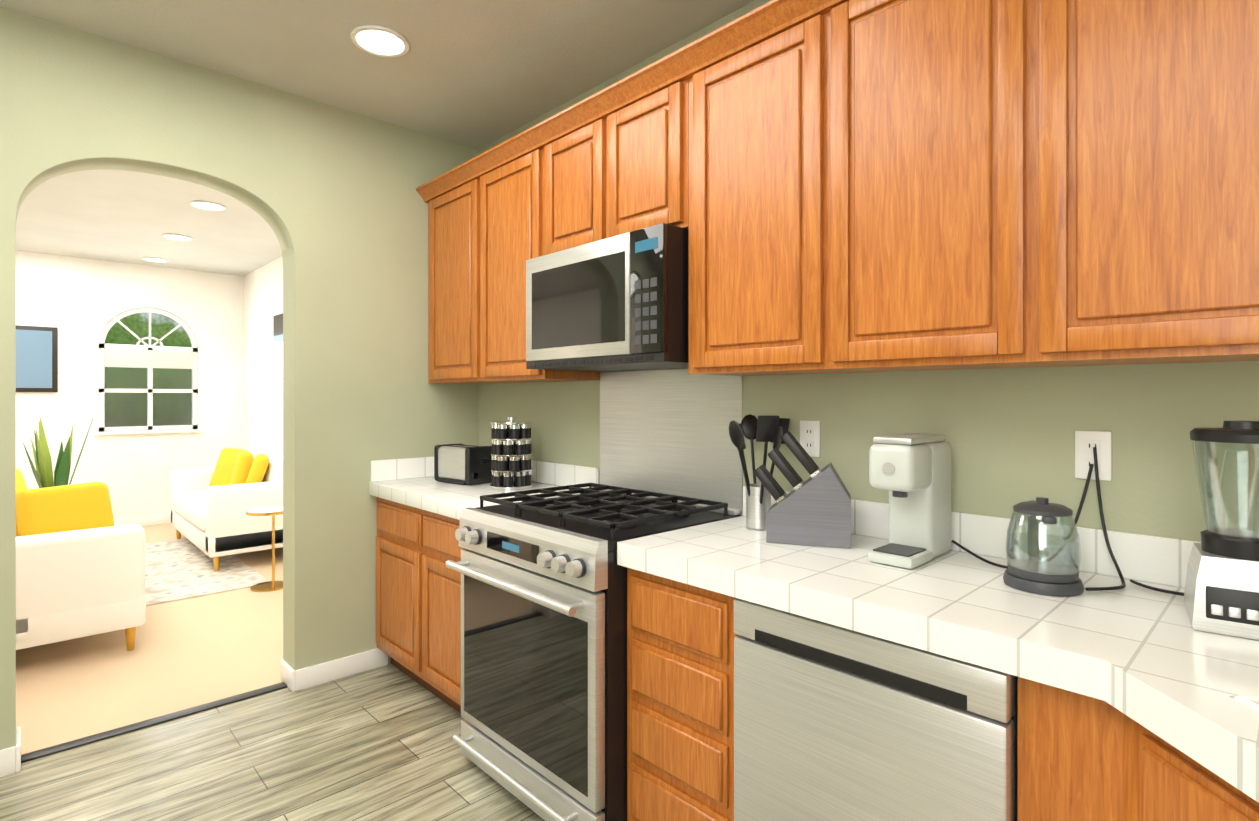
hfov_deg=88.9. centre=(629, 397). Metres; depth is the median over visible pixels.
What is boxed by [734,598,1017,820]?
dishwasher
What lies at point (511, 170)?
upper cabinet
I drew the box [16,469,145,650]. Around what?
sofa
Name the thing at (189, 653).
floor
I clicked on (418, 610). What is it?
base cabinet
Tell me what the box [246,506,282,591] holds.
side table
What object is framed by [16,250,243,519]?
wall
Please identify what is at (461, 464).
toaster
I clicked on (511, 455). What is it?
spice rack
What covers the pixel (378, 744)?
floor
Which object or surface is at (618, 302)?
microwave
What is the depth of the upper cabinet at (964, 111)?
1.46 m
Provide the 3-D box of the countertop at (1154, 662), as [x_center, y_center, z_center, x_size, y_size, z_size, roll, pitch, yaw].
[0.053,0.451,0.261,3.297,0.065,2.438,0,0,-44]
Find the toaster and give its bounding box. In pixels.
[434,443,491,484]
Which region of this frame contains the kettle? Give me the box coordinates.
[1003,497,1083,596]
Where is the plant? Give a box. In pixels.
[23,416,92,487]
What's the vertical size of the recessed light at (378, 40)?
0.011 m
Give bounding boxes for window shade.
[105,348,192,368]
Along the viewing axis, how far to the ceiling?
2.69 m
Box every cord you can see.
[951,464,1093,568]
[1085,447,1125,590]
[1130,579,1183,595]
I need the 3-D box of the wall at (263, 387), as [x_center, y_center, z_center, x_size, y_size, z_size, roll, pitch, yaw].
[-2.699,-0.025,5.643,0.120,2.740,5.140,0,0,-44]
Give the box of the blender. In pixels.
[1183,421,1258,639]
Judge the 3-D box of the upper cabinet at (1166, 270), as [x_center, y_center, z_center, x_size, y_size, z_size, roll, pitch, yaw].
[1.127,-0.584,1.292,0.318,1.015,0.606,0,0,-44]
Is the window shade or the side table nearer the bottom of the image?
the side table
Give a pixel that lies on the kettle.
(1033, 572)
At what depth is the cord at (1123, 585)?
1.49 m
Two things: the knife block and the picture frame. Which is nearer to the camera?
the knife block
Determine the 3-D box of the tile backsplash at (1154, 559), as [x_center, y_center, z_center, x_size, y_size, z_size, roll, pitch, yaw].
[0.401,0.365,1.851,0.603,0.105,4.265,0,0,-44]
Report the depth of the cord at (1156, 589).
1.38 m
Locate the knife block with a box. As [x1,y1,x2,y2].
[754,432,850,547]
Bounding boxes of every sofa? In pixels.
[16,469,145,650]
[170,448,282,571]
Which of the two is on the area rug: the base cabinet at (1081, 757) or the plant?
the plant
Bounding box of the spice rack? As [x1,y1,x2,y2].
[490,417,532,489]
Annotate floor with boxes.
[0,663,544,820]
[16,523,282,754]
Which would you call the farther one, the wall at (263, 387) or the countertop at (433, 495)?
the wall at (263, 387)
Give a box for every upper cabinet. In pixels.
[420,156,483,383]
[484,128,599,383]
[540,88,615,255]
[616,52,683,235]
[684,0,859,375]
[852,0,1075,372]
[1072,0,1258,365]
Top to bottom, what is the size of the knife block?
0.315 m
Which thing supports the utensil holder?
on the countertop at (1154, 662)
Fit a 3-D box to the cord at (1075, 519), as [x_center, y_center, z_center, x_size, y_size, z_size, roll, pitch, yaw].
[0.961,0.286,1.601,0.118,0.259,0.305,0,0,-44]
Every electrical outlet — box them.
[800,420,819,456]
[1075,431,1111,480]
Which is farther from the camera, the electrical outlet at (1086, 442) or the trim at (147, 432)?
the trim at (147, 432)
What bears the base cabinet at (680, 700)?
on the floor at (378, 744)
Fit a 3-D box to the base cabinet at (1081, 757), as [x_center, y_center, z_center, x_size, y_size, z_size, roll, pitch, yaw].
[0.941,0.917,0.803,1.264,0.863,0.840,0,0,-44]
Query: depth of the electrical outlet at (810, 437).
2.08 m
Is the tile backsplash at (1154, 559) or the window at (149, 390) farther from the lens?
the window at (149, 390)
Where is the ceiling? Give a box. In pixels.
[0,0,754,275]
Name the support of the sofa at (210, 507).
on the floor at (189, 653)
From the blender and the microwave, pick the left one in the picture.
the microwave
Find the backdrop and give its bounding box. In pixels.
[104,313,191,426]
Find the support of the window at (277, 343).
in the wall at (263, 387)
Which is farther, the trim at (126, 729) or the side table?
the side table
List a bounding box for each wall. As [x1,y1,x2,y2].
[0,7,477,749]
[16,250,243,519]
[244,256,282,453]
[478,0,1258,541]
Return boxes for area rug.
[145,539,269,605]
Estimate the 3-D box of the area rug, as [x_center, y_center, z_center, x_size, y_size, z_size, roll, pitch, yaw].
[-3.802,1.339,4.975,1.300,0.012,2.150,0,0,-44]
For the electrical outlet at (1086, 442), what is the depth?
1.53 m
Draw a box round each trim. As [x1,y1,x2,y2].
[21,682,287,762]
[94,429,203,434]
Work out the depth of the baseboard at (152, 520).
6.74 m
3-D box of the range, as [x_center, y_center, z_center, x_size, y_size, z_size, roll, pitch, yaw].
[-0.142,0.858,2.300,0.752,0.979,0.772,0,0,-44]
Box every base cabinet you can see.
[376,497,463,712]
[627,567,737,820]
[1018,677,1258,820]
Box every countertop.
[369,476,579,519]
[617,516,1258,802]
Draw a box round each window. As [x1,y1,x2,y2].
[99,308,197,431]
[273,309,282,377]
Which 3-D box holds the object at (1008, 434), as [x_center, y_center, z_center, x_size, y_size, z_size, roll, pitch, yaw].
[0.644,-0.023,2.123,0.120,2.740,4.570,0,0,-44]
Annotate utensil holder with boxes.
[729,414,789,529]
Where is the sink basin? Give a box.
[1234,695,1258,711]
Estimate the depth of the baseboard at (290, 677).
3.02 m
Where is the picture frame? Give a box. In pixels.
[16,325,57,391]
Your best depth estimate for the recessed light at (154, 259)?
6.45 m
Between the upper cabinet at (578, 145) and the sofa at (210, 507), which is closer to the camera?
the upper cabinet at (578, 145)
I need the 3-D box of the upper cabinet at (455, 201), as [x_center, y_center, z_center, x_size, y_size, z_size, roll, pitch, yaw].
[-0.755,-0.586,3.274,0.318,1.015,0.606,0,0,-44]
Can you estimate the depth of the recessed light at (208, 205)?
4.63 m
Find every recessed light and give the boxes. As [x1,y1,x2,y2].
[142,257,167,262]
[162,234,191,240]
[190,201,225,210]
[350,25,409,56]
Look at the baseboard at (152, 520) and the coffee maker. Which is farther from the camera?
the baseboard at (152, 520)
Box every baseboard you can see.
[0,648,387,776]
[114,514,169,525]
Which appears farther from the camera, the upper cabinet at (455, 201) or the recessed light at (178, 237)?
the recessed light at (178, 237)
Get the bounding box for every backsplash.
[371,456,1200,587]
[600,369,742,511]
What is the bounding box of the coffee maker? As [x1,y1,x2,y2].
[868,433,950,568]
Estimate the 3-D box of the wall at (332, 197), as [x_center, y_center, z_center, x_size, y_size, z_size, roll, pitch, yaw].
[-2.470,-0.023,2.192,4.300,2.740,0.180,0,0,-44]
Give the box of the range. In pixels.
[445,483,740,820]
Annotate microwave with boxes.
[526,223,688,371]

